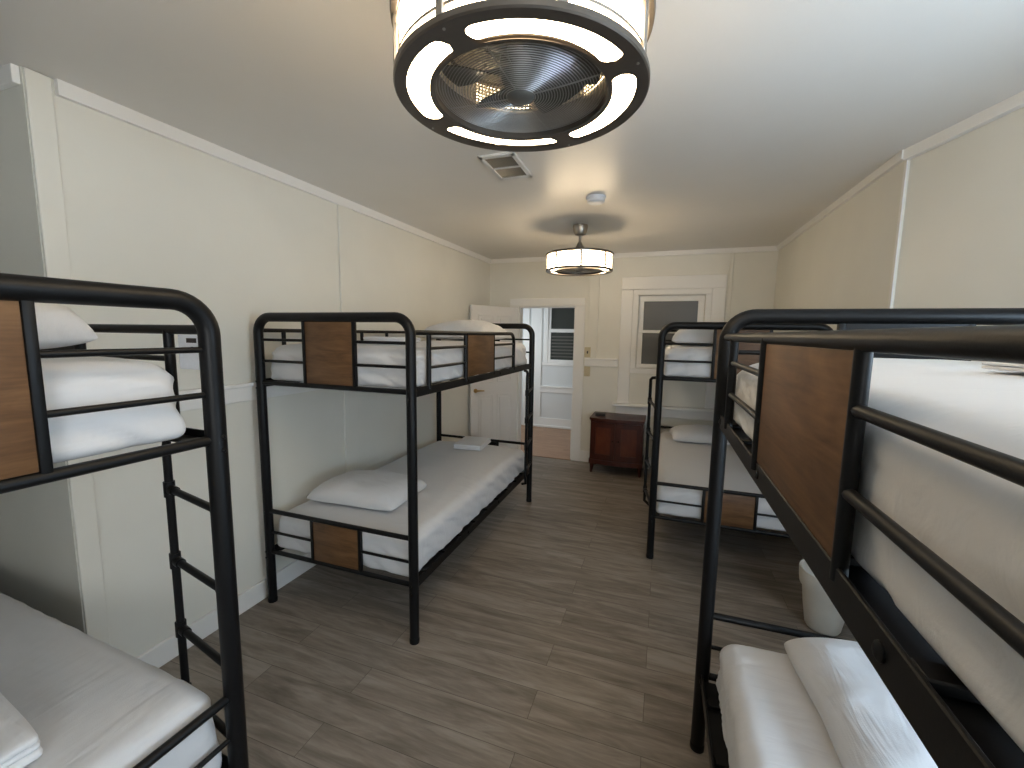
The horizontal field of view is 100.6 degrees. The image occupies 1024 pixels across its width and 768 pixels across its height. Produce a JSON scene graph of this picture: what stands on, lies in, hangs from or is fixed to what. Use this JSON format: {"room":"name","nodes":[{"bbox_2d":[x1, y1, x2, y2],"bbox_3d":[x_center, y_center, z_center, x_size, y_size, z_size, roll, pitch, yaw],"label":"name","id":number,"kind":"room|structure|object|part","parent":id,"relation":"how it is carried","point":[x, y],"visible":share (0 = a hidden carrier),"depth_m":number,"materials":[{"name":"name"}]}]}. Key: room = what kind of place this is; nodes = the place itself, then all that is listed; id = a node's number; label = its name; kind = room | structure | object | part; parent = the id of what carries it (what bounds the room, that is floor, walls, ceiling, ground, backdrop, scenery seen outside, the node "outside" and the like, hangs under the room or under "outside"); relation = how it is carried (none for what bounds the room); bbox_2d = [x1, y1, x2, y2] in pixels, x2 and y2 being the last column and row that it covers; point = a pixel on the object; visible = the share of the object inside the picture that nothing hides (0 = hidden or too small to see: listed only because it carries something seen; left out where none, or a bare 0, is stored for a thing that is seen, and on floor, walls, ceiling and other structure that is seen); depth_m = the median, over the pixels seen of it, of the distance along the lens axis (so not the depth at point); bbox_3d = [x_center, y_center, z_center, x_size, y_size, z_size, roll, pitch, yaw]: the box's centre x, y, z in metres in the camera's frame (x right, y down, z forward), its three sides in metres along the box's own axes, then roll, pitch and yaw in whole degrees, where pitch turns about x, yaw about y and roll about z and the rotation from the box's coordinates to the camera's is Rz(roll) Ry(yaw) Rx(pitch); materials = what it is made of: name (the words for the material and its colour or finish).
{"room":"dormitory","nodes":[
{"label":"dormitory","id":0,"kind":"room"},
{"bbox_2d":[0,90,66,623],"bbox_3d":[-2.395,0.011,1.919,1.215,2.620,0.120,3,7,19],"label":"wall","id":1,"kind":"structure","parent":0,"point":[30,572],"depth_m":1.78,"materials":[{"name":"paint"}]},
{"bbox_2d":[0,63,20,90],"bbox_3d":[-2.351,-1.117,1.700,1.325,0.065,0.022,3,7,19],"label":"trim","id":2,"kind":"structure","parent":1,"relation":"attached to","point":[9,73],"depth_m":1.48,"materials":[{"name":"paint"}]},
{"bbox_2d":[4,66,489,656],"bbox_3d":[-1.052,-0.179,3.686,0.120,2.620,4.370,3,7,19],"label":"wall","id":3,"kind":"structure","parent":0,"point":[143,207],"depth_m":2.15,"materials":[{"name":"paint"}]},
{"bbox_2d":[23,67,110,645],"bbox_3d":[-1.712,0.066,1.657,0.012,2.371,0.073,3,7,19],"label":"trim","id":4,"kind":"structure","parent":3,"relation":"attached to","point":[38,87],"depth_m":1.59,"materials":[{"name":"paint"}]},
{"bbox_2d":[136,553,316,667],"bbox_3d":[-1.023,1.075,3.762,0.018,0.112,4.255,3,7,19],"label":"baseboard","id":5,"kind":"structure","parent":3,"relation":"attached to","point":[166,650],"depth_m":2.23,"materials":[{"name":"paint"}]},
{"bbox_2d":[179,382,320,410],"bbox_3d":[-1.137,-0.057,3.239,0.030,0.100,3.290,3,7,19],"label":"trim","id":6,"kind":"structure","parent":3,"relation":"attached to","point":[234,393],"depth_m":2.31,"materials":[{"name":"paint"}]},
{"bbox_2d":[54,78,491,263],"bbox_3d":[-0.971,-1.333,3.518,0.022,0.096,4.185,3,7,19],"label":"trim","id":7,"kind":"structure","parent":3,"relation":"attached to","point":[65,90],"depth_m":2.11,"materials":[{"name":"paint"}]},
{"bbox_2d":[337,204,359,471],"bbox_3d":[-1.187,-0.082,3.118,0.014,2.338,0.145,3,7,19],"label":"trim","id":8,"kind":"structure","parent":3,"relation":"attached to","point":[344,215],"depth_m":3.07,"materials":[{"name":"paint"}]},
{"bbox_2d":[469,305,517,448],"bbox_3d":[-0.206,0.003,5.239,0.725,1.893,0.089,-5,9,-41],"label":"door","id":9,"kind":"structure","parent":3,"relation":"in","point":[493,402],"depth_m":5.25,"materials":[{"name":"paint"}]},
{"bbox_3d":[-0.322,0.461,5.194,0.230,0.655,0.007,-5,9,-41],"label":"panel","id":10,"kind":"part","parent":9,"relation":"part of","materials":[{"name":"paint"}]},
{"bbox_3d":[-0.304,-0.723,5.053,0.230,0.200,0.007,-5,9,-41],"label":"panel","id":11,"kind":"part","parent":9,"relation":"part of","materials":[{"name":"paint"}]},
{"bbox_3d":[-0.104,0.442,5.384,0.230,0.655,0.007,-5,9,-41],"label":"panel","id":12,"kind":"part","parent":9,"relation":"part of","materials":[{"name":"paint"}]},
{"bbox_3d":[-0.093,-0.288,5.298,0.230,0.515,0.007,-5,9,-41],"label":"panel","id":13,"kind":"part","parent":9,"relation":"part of","materials":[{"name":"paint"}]},
{"bbox_3d":[-0.087,-0.742,5.244,0.230,0.200,0.007,-5,9,-41],"label":"panel","id":14,"kind":"part","parent":9,"relation":"part of","materials":[{"name":"paint"}]},
{"bbox_2d":[159,425,855,767],"bbox_3d":[0.117,1.278,3.095,5.500,0.100,8.600,3,7,19],"label":"floor","id":15,"kind":"structure","parent":0,"point":[550,637],"depth_m":2.20,"materials":[{"name":"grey wood"}]},
{"bbox_2d":[0,273,248,767],"bbox_3d":[-1.875,0.589,1.118,2.050,1.674,1.067,4,7,21],"label":"bunk bed","id":16,"kind":"object","parent":15,"relation":"on","point":[26,461],"visible":0.8,"depth_m":1.05,"materials":[{"name":"black"}]},
{"bbox_3d":[-0.955,0.023,0.654,0.012,0.320,0.297,4,7,21],"label":"wood panel","id":17,"kind":"part","parent":16,"relation":"part of","materials":[{"name":"wood"}]},
{"bbox_3d":[-0.896,0.002,0.799,0.021,0.348,0.019,4,7,21],"label":"panel post","id":18,"kind":"part","parent":16,"relation":"part of","materials":[{"name":"black"}]},
{"bbox_3d":[-1.334,-0.031,1.322,0.028,0.285,0.027,4,7,21],"label":"guard post","id":19,"kind":"part","parent":16,"relation":"part of","materials":[{"name":"black"}]},
{"bbox_2d":[0,592,221,767],"bbox_3d":[-1.877,0.963,1.136,1.922,0.282,0.921,4,7,21],"label":"mattress","id":20,"kind":"object","parent":16,"relation":"on","point":[89,702],"visible":0.91,"depth_m":1.15,"materials":[{"name":"white"}]},
{"bbox_2d":[0,692,42,767],"bbox_3d":[-1.265,0.824,0.939,0.323,0.060,0.244,4,8,27],"label":"folded towel","id":21,"kind":"object","parent":20,"relation":"on","point":[20,746],"visible":1,"depth_m":0.96,"materials":[{"name":"white fabric"}]},
{"bbox_2d":[41,356,185,463],"bbox_3d":[-1.870,0.022,1.014,1.917,0.212,0.888,4,7,21],"label":"mattress","id":22,"kind":"object","parent":16,"relation":"on","point":[69,382],"visible":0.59,"depth_m":0.93,"materials":[{"name":"white"}]},
{"bbox_2d":[34,303,97,348],"bbox_3d":[-1.318,-0.157,0.904,0.561,0.184,0.387,2,7,11],"label":"pillow","id":23,"kind":"object","parent":22,"relation":"on","point":[58,325],"visible":0.49,"depth_m":0.97,"materials":[{"name":"white fabric"}]},
{"bbox_3d":[-1.470,-0.045,1.375,1.492,0.298,0.025,4,7,21],"label":"guard rail","id":24,"kind":"part","parent":16,"relation":"part of","materials":[{"name":"black"}]},
{"bbox_3d":[-0.930,-0.006,1.163,0.025,0.285,0.024,4,7,21],"label":"guard post","id":25,"kind":"part","parent":16,"relation":"part of","materials":[{"name":"black"}]},
{"bbox_3d":[-1.709,0.096,1.463,1.955,0.046,0.056,4,7,21],"label":"rail","id":26,"kind":"part","parent":16,"relation":"part of","materials":[{"name":"black"}]},
{"bbox_3d":[-0.846,-0.084,1.118,0.090,0.091,0.003,3,7,21],"label":"label plate","id":27,"kind":"part","parent":16,"relation":"part of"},
{"bbox_3d":[-1.723,1.073,1.579,1.955,0.046,0.056,4,7,21],"label":"rail","id":28,"kind":"part","parent":16,"relation":"part of","materials":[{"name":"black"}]},
{"bbox_2d":[253,312,534,644],"bbox_3d":[-0.585,0.365,3.168,1.067,1.674,2.050,3,7,19],"label":"bunk bed","id":29,"kind":"object","parent":15,"relation":"on","point":[329,341],"visible":0.8,"depth_m":2.26,"materials":[{"name":"black"}]},
{"bbox_3d":[-1.051,0.868,3.390,0.056,0.046,1.955,3,7,19],"label":"rail","id":30,"kind":"part","parent":29,"relation":"part of","materials":[{"name":"black"}]},
{"bbox_3d":[-1.036,-0.109,3.275,0.056,0.046,1.955,3,7,19],"label":"rail","id":31,"kind":"part","parent":29,"relation":"part of","materials":[{"name":"black"}]},
{"bbox_3d":[-1.331,-0.169,2.489,0.024,0.285,0.024,3,7,19],"label":"guard post","id":32,"kind":"part","parent":29,"relation":"part of","materials":[{"name":"black"}]},
{"bbox_3d":[-1.084,-0.170,2.225,0.019,0.348,0.021,3,7,19],"label":"panel post","id":33,"kind":"part","parent":29,"relation":"part of","materials":[{"name":"black"}]},
{"bbox_3d":[-1.099,0.863,2.347,0.019,0.237,0.021,3,7,19],"label":"panel post","id":34,"kind":"part","parent":29,"relation":"part of","materials":[{"name":"black"}]},
{"bbox_3d":[-0.935,-0.157,2.174,0.297,0.320,0.012,3,7,19],"label":"wood panel","id":35,"kind":"part","parent":29,"relation":"part of","materials":[{"name":"wood"}]},
{"bbox_3d":[-1.053,-0.398,3.248,0.023,0.022,1.985,3,7,19],"label":"guard rail","id":36,"kind":"part","parent":29,"relation":"part of","materials":[{"name":"black"}]},
{"bbox_3d":[-0.950,0.871,2.295,0.297,0.221,0.012,3,7,19],"label":"wood panel","id":37,"kind":"part","parent":29,"relation":"part of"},
{"bbox_3d":[-0.941,0.463,2.246,1.010,1.662,0.049,3,7,19],"label":"frame","id":38,"kind":"part","parent":29,"relation":"part of","materials":[{"name":"black"}]},
{"bbox_3d":[-0.785,-0.153,2.121,0.019,0.348,0.021,3,7,19],"label":"panel post","id":39,"kind":"part","parent":29,"relation":"part of","materials":[{"name":"black"}]},
{"bbox_3d":[-0.801,0.879,2.243,0.019,0.237,0.021,3,7,19],"label":"panel post","id":40,"kind":"part","parent":29,"relation":"part of","materials":[{"name":"black"}]},
{"bbox_2d":[271,340,526,387],"bbox_3d":[-0.603,-0.206,3.095,0.912,0.212,1.923,3,7,19],"label":"mattress","id":41,"kind":"object","parent":29,"relation":"on","point":[381,354],"visible":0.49,"depth_m":2.29,"materials":[{"name":"white"}]},
{"bbox_2d":[363,337,420,342],"bbox_3d":[-0.663,-0.245,2.358,0.266,0.035,0.182,3,7,15],"label":"folded towel","id":42,"kind":"object","parent":41,"relation":"on","point":[418,339],"visible":0.62,"depth_m":2.28,"materials":[{"name":"white fabric"}]},
{"bbox_2d":[419,320,509,339],"bbox_3d":[-0.387,-0.461,3.645,0.581,0.170,0.620,3,7,21],"label":"pillow","id":43,"kind":"object","parent":41,"relation":"on","point":[458,325],"visible":0.7,"depth_m":3.42,"materials":[{"name":"white fabric"}]},
{"bbox_2d":[277,441,523,576],"bbox_3d":[-0.625,0.765,3.213,0.937,0.224,1.923,3,7,19],"label":"mattress","id":44,"kind":"object","parent":29,"relation":"on","point":[461,483],"visible":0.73,"depth_m":2.61,"materials":[{"name":"white"}]},
{"bbox_2d":[307,470,426,510],"bbox_3d":[-0.908,0.644,2.707,0.600,0.136,0.445,3,7,16],"label":"pillow","id":45,"kind":"object","parent":44,"relation":"on","point":[381,490],"visible":0.86,"depth_m":2.55,"materials":[{"name":"white fabric"}]},
{"bbox_2d":[453,436,490,450],"bbox_3d":[-0.363,0.545,3.938,0.261,0.046,0.332,2,7,13],"label":"folded towel","id":46,"kind":"object","parent":44,"relation":"on","point":[467,442],"visible":1,"depth_m":3.86,"materials":[{"name":"white fabric"}]},
{"bbox_3d":[-0.425,-0.118,2.173,0.024,0.285,0.025,3,7,19],"label":"guard post","id":47,"kind":"part","parent":29,"relation":"part of","materials":[{"name":"black"}]},
{"bbox_3d":[-0.231,-0.186,2.717,0.025,0.298,1.492,3,7,19],"label":"guard rail","id":48,"kind":"part","parent":29,"relation":"part of","materials":[{"name":"black"}]},
{"bbox_3d":[-0.280,-0.164,2.580,0.027,0.285,0.028,3,7,19],"label":"guard post","id":49,"kind":"part","parent":29,"relation":"part of","materials":[{"name":"black"}]},
{"bbox_3d":[-0.172,-0.061,2.973,0.056,0.046,1.955,3,7,19],"label":"rail","id":50,"kind":"part","parent":29,"relation":"part of","materials":[{"name":"black"}]},
{"bbox_3d":[-0.186,0.916,3.088,0.056,0.046,1.955,3,7,19],"label":"rail","id":51,"kind":"part","parent":29,"relation":"part of","materials":[{"name":"black"}]},
{"bbox_3d":[-0.204,-0.193,2.793,0.012,0.254,0.432,3,7,19],"label":"wood panel","id":52,"kind":"part","parent":29,"relation":"part of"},
{"bbox_3d":[-0.280,0.252,4.106,1.010,1.662,0.049,3,7,19],"label":"frame","id":53,"kind":"part","parent":29,"relation":"part of","materials":[{"name":"black"}]},
{"bbox_3d":[-0.130,-0.212,3.002,0.018,0.285,0.018,3,7,19],"label":"guard post","id":54,"kind":"part","parent":29,"relation":"part of","materials":[{"name":"black"}]},
{"bbox_2d":[588,411,645,477],"bbox_3d":[1.220,0.698,4.940,0.600,0.651,0.452,3,7,19],"label":"base cabinet","id":55,"kind":"object","parent":15,"relation":"on","point":[616,439],"visible":1,"depth_m":4.76,"materials":[{"name":"brown wood"}]},
{"bbox_2d":[595,412,604,415],"bbox_3d":[1.027,0.350,4.939,0.112,0.034,0.082,3,7,15],"label":"box","id":56,"kind":"object","parent":55,"relation":"on","point":[596,413],"visible":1,"depth_m":4.91,"materials":[{"name":"plastic"}]},
{"bbox_3d":[1.031,0.641,4.819,0.258,0.415,0.053,3,7,19],"label":"door","id":57,"kind":"part","parent":55,"relation":"part of","materials":[{"name":"brown wood"}]},
{"bbox_3d":[1.032,0.646,4.824,0.178,0.325,0.045,3,7,19],"label":"door panel","id":58,"kind":"part","parent":55,"relation":"part of","materials":[{"name":"brown wood"}]},
{"bbox_3d":[1.298,0.661,4.730,0.178,0.325,0.045,3,7,19],"label":"door panel","id":59,"kind":"part","parent":55,"relation":"part of","materials":[{"name":"brown wood"}]},
{"bbox_3d":[1.296,0.656,4.726,0.258,0.415,0.053,3,7,19],"label":"door","id":60,"kind":"part","parent":55,"relation":"part of","materials":[{"name":"brown wood"}]},
{"bbox_3d":[1.424,0.989,4.767,0.052,0.119,0.052,3,7,19],"label":"leg","id":61,"kind":"part","parent":55,"relation":"part of","materials":[{"name":"brown wood"}]},
{"bbox_2d":[643,322,832,558],"bbox_3d":[1.762,0.333,3.734,1.067,1.674,2.050,3,7,19],"label":"bunk bed","id":62,"kind":"object","parent":15,"relation":"on","point":[739,509],"visible":0.46,"depth_m":2.84,"materials":[{"name":"black"}]},
{"bbox_2d":[664,345,712,377],"bbox_3d":[1.789,-0.237,3.652,0.912,0.212,1.931,3,7,19],"label":"mattress","id":63,"kind":"object","parent":62,"relation":"on","point":[672,352],"visible":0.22,"depth_m":2.86,"materials":[{"name":"white"}]},
{"bbox_2d":[672,329,713,342],"bbox_3d":[1.488,-0.358,3.079,0.600,0.157,0.426,4,7,23],"label":"pillow","id":64,"kind":"object","parent":63,"relation":"on","point":[682,335],"visible":0.16,"depth_m":2.96,"materials":[{"name":"white fabric"}]},
{"bbox_3d":[1.301,0.833,2.895,0.019,0.237,0.021,3,7,19],"label":"panel post","id":65,"kind":"part","parent":62,"relation":"part of","materials":[{"name":"black"}]},
{"bbox_3d":[1.316,-0.200,2.773,0.019,0.348,0.021,3,7,19],"label":"panel post","id":66,"kind":"part","parent":62,"relation":"part of","materials":[{"name":"black"}]},
{"bbox_2d":[656,431,785,530],"bbox_3d":[1.775,0.736,3.767,0.912,0.221,1.931,3,7,19],"label":"mattress","id":67,"kind":"object","parent":62,"relation":"on","point":[685,463],"visible":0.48,"depth_m":3.16,"materials":[{"name":"white"}]},
{"bbox_2d":[669,424,729,444],"bbox_3d":[1.927,0.497,4.279,0.620,0.138,0.426,3,7,15],"label":"pillow","id":68,"kind":"object","parent":67,"relation":"on","point":[695,433],"visible":0.56,"depth_m":4.15,"materials":[{"name":"white fabric"}]},
{"bbox_3d":[1.450,0.841,2.843,0.297,0.221,0.012,3,7,19],"label":"wood panel","id":69,"kind":"part","parent":62,"relation":"part of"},
{"bbox_3d":[1.465,-0.186,2.721,0.297,0.320,0.012,3,7,19],"label":"wood panel","id":70,"kind":"part","parent":62,"relation":"part of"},
{"bbox_3d":[1.599,0.850,2.790,0.019,0.237,0.021,3,7,19],"label":"panel post","id":71,"kind":"part","parent":62,"relation":"part of","materials":[{"name":"black"}]},
{"bbox_2d":[799,559,843,635],"bbox_3d":[1.708,1.175,2.319,0.263,0.333,0.263,3,7,19],"label":"waste bin","id":72,"kind":"object","parent":15,"relation":"on","point":[820,614],"visible":0.52,"depth_m":2.26,"materials":[{"name":"plastic"}]},
{"bbox_2d":[690,308,1023,767],"bbox_3d":[0.831,0.706,0.470,1.067,1.674,2.050,3,7,19],"label":"bunk bed","id":73,"kind":"object","parent":15,"relation":"on","point":[811,413],"visible":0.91,"depth_m":0.52,"materials":[{"name":"black"}]},
{"bbox_3d":[0.416,1.212,0.672,0.056,0.046,1.955,3,7,19],"label":"rail","id":74,"kind":"part","parent":73,"relation":"part of","materials":[{"name":"black"}]},
{"bbox_3d":[0.683,-0.001,1.323,0.024,0.285,0.025,3,7,19],"label":"guard post","id":75,"kind":"part","parent":73,"relation":"part of","materials":[{"name":"black"}]},
{"bbox_3d":[0.540,0.045,0.915,0.027,0.285,0.028,3,7,19],"label":"guard post","id":76,"kind":"part","parent":73,"relation":"part of","materials":[{"name":"black"}]},
{"bbox_2d":[716,644,842,767],"bbox_3d":[0.852,1.109,0.503,0.898,0.222,1.907,3,7,19],"label":"mattress","id":77,"kind":"object","parent":73,"relation":"on","point":[770,719],"visible":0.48,"depth_m":1.21,"materials":[{"name":"white"}]},
{"bbox_2d":[784,637,937,767],"bbox_3d":[1.094,0.862,1.072,0.561,0.141,0.561,3,7,15],"label":"pillow","id":78,"kind":"object","parent":77,"relation":"on","point":[866,727],"visible":0.52,"depth_m":1.09,"materials":[{"name":"white fabric"}]},
{"bbox_3d":[0.465,0.065,0.700,0.012,0.254,0.432,3,7,19],"label":"wood panel","id":79,"kind":"part","parent":73,"relation":"part of","materials":[{"name":"wood"}]},
{"bbox_3d":[1.044,-0.037,1.369,0.019,0.348,0.021,3,7,19],"label":"panel post","id":80,"kind":"part","parent":73,"relation":"part of","materials":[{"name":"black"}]},
{"bbox_3d":[0.393,0.093,0.492,0.018,0.285,0.018,3,7,19],"label":"guard post","id":81,"kind":"part","parent":73,"relation":"part of","materials":[{"name":"black"}]},
{"bbox_3d":[0.492,0.054,0.777,0.025,0.298,1.492,3,7,19],"label":"guard rail","id":82,"kind":"part","parent":73,"relation":"part of","materials":[{"name":"black"}]},
{"bbox_2d":[733,358,1023,751],"bbox_3d":[0.855,0.127,0.398,0.906,0.228,1.911,3,7,19],"label":"mattress","id":83,"kind":"object","parent":73,"relation":"on","point":[971,517],"visible":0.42,"depth_m":0.38,"materials":[{"name":"white"}]},
{"bbox_2d":[981,362,1023,371],"bbox_3d":[0.844,-0.017,0.583,0.185,0.018,0.222,2,7,9],"label":"folded towel","id":84,"kind":"object","parent":83,"relation":"on","point":[989,365],"visible":0.84,"depth_m":0.67,"materials":[{"name":"white fabric"}]},
{"bbox_2d":[0,0,1023,258],"bbox_3d":[-0.148,-1.226,1.944,5.500,0.211,6.800,3,7,19],"label":"ceiling","id":85,"kind":"structure","parent":0,"point":[754,118],"depth_m":1.67,"materials":[{"name":"paint"}]},
{"bbox_2d":[477,152,532,180],"bbox_3d":[-0.030,-1.194,2.338,0.200,0.014,0.350,3,7,18],"label":"ceiling vent","id":86,"kind":"object","parent":85,"relation":"in","point":[505,165],"visible":0.95,"depth_m":2.31,"materials":[{"name":"metal"}]},
{"bbox_2d":[390,0,655,151],"bbox_3d":[0.023,-0.840,0.967,0.582,0.368,0.582,1,7,-1],"label":"fan light","id":87,"kind":"object","parent":85,"relation":"hanging from","point":[507,72],"visible":1,"depth_m":0.91,"materials":[{"name":"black metal"}]},
{"bbox_3d":[-0.102,-0.730,0.992,0.148,0.037,0.129,5,8,31],"label":"fan blade","id":88,"kind":"part","parent":87,"relation":"part of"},
{"bbox_3d":[-0.062,-0.718,0.900,0.129,0.037,0.144,5,8,31],"label":"fan blade","id":89,"kind":"part","parent":87,"relation":"part of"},
{"bbox_3d":[-0.014,-0.740,1.088,0.128,0.037,0.141,-1,7,-18],"label":"fan blade","id":90,"kind":"part","parent":87,"relation":"part of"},
{"bbox_2d":[439,49,603,110],"bbox_3d":[0.022,-0.762,0.976,0.397,0.063,0.397,5,8,31],"label":"fan grille","id":91,"kind":"object","parent":87,"relation":"attached to","point":[444,86],"depth_m":1.06,"materials":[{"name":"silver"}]},
{"bbox_3d":[0.022,-0.745,0.979,0.100,0.088,0.100,5,8,31],"label":"motor","id":92,"kind":"part","parent":87,"relation":"part of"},
{"bbox_3d":[0.058,-0.714,0.874,0.128,0.037,0.141,-1,7,-18],"label":"fan blade","id":93,"kind":"part","parent":87,"relation":"part of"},
{"bbox_3d":[0.105,-0.735,1.061,0.129,0.037,0.144,5,8,31],"label":"fan blade","id":94,"kind":"part","parent":87,"relation":"part of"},
{"bbox_3d":[0.145,-0.724,0.970,0.148,0.037,0.129,5,8,31],"label":"fan blade","id":95,"kind":"part","parent":87,"relation":"part of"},
{"bbox_2d":[546,223,613,275],"bbox_3d":[0.582,-1.163,3.656,0.582,0.393,0.582,-1,7,-17],"label":"fan light","id":96,"kind":"object","parent":85,"relation":"hanging from","point":[579,260],"visible":1,"depth_m":3.48,"materials":[{"name":"glass"}]},
{"bbox_3d":[0.580,-1.046,3.670,0.542,0.124,0.542,1,7,6],"label":"lamp shade","id":97,"kind":"part","parent":96,"relation":"part of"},
{"bbox_2d":[586,194,605,205],"bbox_3d":[0.565,-1.238,2.863,0.132,0.045,0.132,3,7,19],"label":"smoke detector","id":98,"kind":"object","parent":85,"relation":"attached to","point":[593,199],"visible":1,"depth_m":2.82,"materials":[{"name":"white plastic"}]},
{"bbox_2d":[521,308,572,424],"bbox_3d":[1.148,-0.540,7.006,2.950,2.620,0.100,3,7,19],"label":"wall","id":99,"kind":"structure","parent":0,"point":[553,405],"depth_m":7.17,"materials":[{"name":"paint"}]},
{"bbox_2d":[522,308,529,424],"bbox_3d":[0.247,-0.574,7.262,0.100,2.600,0.020,3,7,19],"label":"trim","id":100,"kind":"structure","parent":99,"relation":"attached to","point":[526,310],"depth_m":7.25,"materials":[{"name":"paint"}]},
{"bbox_2d":[532,308,542,416],"bbox_3d":[0.418,-0.644,7.193,0.180,2.440,0.020,3,7,19],"label":"trim","id":101,"kind":"structure","parent":99,"relation":"attached to","point":[537,313],"depth_m":7.20,"materials":[{"name":"paint"}]},
{"bbox_2d":[533,417,570,429],"bbox_3d":[1.364,0.704,6.990,2.200,0.160,0.050,3,7,19],"label":"baseboard","id":102,"kind":"structure","parent":99,"relation":"attached to","point":[537,421],"depth_m":7.23,"materials":[{"name":"paint"}]},
{"bbox_2d":[540,386,571,393],"bbox_3d":[1.443,0.136,6.899,2.050,0.110,0.045,3,7,19],"label":"trim","id":103,"kind":"structure","parent":99,"relation":"attached to","point":[551,389],"depth_m":7.14,"materials":[{"name":"paint"}]},
{"bbox_2d":[542,308,574,365],"bbox_3d":[1.066,-0.836,6.937,1.170,1.100,0.038,3,7,19],"label":"window","id":104,"kind":"structure","parent":99,"relation":"in","point":[558,322],"depth_m":7.05,"materials":[{"name":"paint"}]},
{"bbox_3d":[1.068,-0.826,6.946,0.910,0.900,0.005,3,7,19],"label":"pane","id":105,"kind":"part","parent":104,"relation":"part of","materials":[{"name":"clear glass"}]},
{"bbox_2d":[490,251,778,457],"bbox_3d":[1.242,-0.316,5.128,3.470,2.620,0.100,3,7,19],"label":"wall","id":106,"kind":"structure","parent":0,"point":[754,273],"depth_m":5.04,"materials":[{"name":"paint"}]},
{"bbox_2d":[510,298,585,460],"bbox_3d":[0.437,-0.064,5.444,0.960,2.020,0.144,3,7,19],"label":"trim","id":107,"kind":"structure","parent":106,"relation":"attached to","point":[578,304],"depth_m":5.27,"materials":[{"name":"paint"}]},
{"bbox_2d":[532,453,570,459],"bbox_3d":[0.418,0.938,5.550,0.730,0.006,0.110,3,7,19],"label":"trim","id":108,"kind":"structure","parent":106,"relation":"attached to","point":[533,454],"depth_m":5.51,"materials":[{"name":"beige wood"}]},
{"bbox_2d":[584,366,589,375],"bbox_3d":[0.918,-0.154,5.204,0.072,0.120,0.010,3,7,19],"label":"outlet plate","id":109,"kind":"object","parent":106,"relation":"attached to","point":[586,369],"visible":1,"depth_m":5.20,"materials":[{"name":"beige plastic"}]},
{"bbox_2d":[584,347,590,356],"bbox_3d":[0.915,-0.385,5.159,0.072,0.120,0.018,3,7,19],"label":"switch plate","id":110,"kind":"object","parent":106,"relation":"attached to","point":[587,349],"visible":1,"depth_m":5.16,"materials":[{"name":"beige plastic"}]},
{"bbox_2d":[587,275,599,357],"bbox_3d":[0.980,-0.896,5.096,0.115,1.172,0.014,3,7,19],"label":"trim","id":111,"kind":"structure","parent":106,"relation":"attached to","point":[594,280],"depth_m":5.10,"materials":[{"name":"paint"}]},
{"bbox_2d":[584,358,617,366],"bbox_3d":[1.071,-0.262,5.126,0.395,0.097,0.030,3,7,19],"label":"trim","id":112,"kind":"structure","parent":106,"relation":"attached to","point":[607,362],"depth_m":5.12,"materials":[{"name":"paint"}]},
{"bbox_2d":[580,450,650,468],"bbox_3d":[1.791,0.954,5.012,1.985,0.140,0.018,3,7,19],"label":"baseboard","id":113,"kind":"structure","parent":106,"relation":"attached to","point":[584,455],"depth_m":5.31,"materials":[{"name":"paint"}]},
{"bbox_2d":[491,246,778,263],"bbox_3d":[1.239,-1.491,4.931,3.230,0.055,0.022,3,7,19],"label":"trim","id":114,"kind":"structure","parent":106,"relation":"attached to","point":[762,248],"depth_m":4.73,"materials":[{"name":"paint"}]},
{"bbox_2d":[612,274,726,420],"bbox_3d":[1.791,-0.413,4.863,1.200,1.610,0.163,3,7,19],"label":"window","id":115,"kind":"structure","parent":106,"relation":"in","point":[655,312],"depth_m":4.90,"materials":[{"name":"paint"}]},
{"bbox_3d":[1.768,0.324,4.913,1.200,0.135,0.085,3,7,19],"label":"sill","id":116,"kind":"part","parent":115,"relation":"part of","materials":[{"name":"paint"}]},
{"bbox_3d":[1.784,0.069,4.919,0.830,0.360,0.008,3,7,19],"label":"apron panel","id":117,"kind":"part","parent":115,"relation":"part of","materials":[{"name":"paint"}]},
{"bbox_3d":[1.812,-0.592,4.891,0.680,0.800,0.034,3,7,19],"label":"pane","id":118,"kind":"part","parent":115,"relation":"part of","materials":[{"name":"glass"}]},
{"bbox_3d":[1.812,-0.592,4.891,0.700,0.840,0.058,3,7,19],"label":"sash","id":119,"kind":"part","parent":115,"relation":"part of","materials":[{"name":"paint"}]},
{"bbox_3d":[1.803,-0.592,4.867,0.830,0.965,0.074,3,7,19],"label":"frame","id":120,"kind":"part","parent":115,"relation":"part of","materials":[{"name":"paint"}]},
{"bbox_2d":[726,253,734,321],"bbox_3d":[2.341,-0.223,4.684,0.035,2.372,0.012,3,7,19],"label":"trim","id":121,"kind":"structure","parent":106,"relation":"attached to","point":[732,254],"depth_m":4.58,"materials":[{"name":"paint"}]},
{"bbox_2d":[773,160,910,331],"bbox_3d":[2.400,-0.095,3.402,0.120,2.620,2.600,3,7,19],"label":"wall","id":122,"kind":"structure","parent":0,"point":[844,260],"depth_m":2.67,"materials":[{"name":"paint"}]},
{"bbox_2d":[777,149,903,249],"bbox_3d":[2.333,-1.265,3.240,0.022,0.070,2.500,3,7,19],"label":"trim","id":123,"kind":"structure","parent":122,"relation":"attached to","point":[897,159],"depth_m":2.65,"materials":[{"name":"paint"}]},
{"bbox_2d":[887,160,907,308],"bbox_3d":[1.910,0.059,2.213,0.006,2.339,0.026,3,7,19],"label":"trim","id":124,"kind":"structure","parent":122,"relation":"attached to","point":[906,161],"depth_m":2.11,"materials":[{"name":"paint"}]},
{"bbox_2d":[893,107,1023,361],"bbox_3d":[1.949,0.120,1.534,0.134,2.620,1.399,1,7,3],"label":"wall","id":125,"kind":"structure","parent":0,"point":[962,245],"depth_m":1.78,"materials":[{"name":"paint"}]},
{"bbox_2d":[903,91,1023,160],"bbox_3d":[1.883,-1.048,1.412,0.030,0.070,1.356,1,7,3],"label":"trim","id":126,"kind":"structure","parent":125,"relation":"attached to","point":[1015,102],"depth_m":1.77,"materials":[{"name":"paint"}]}
]}

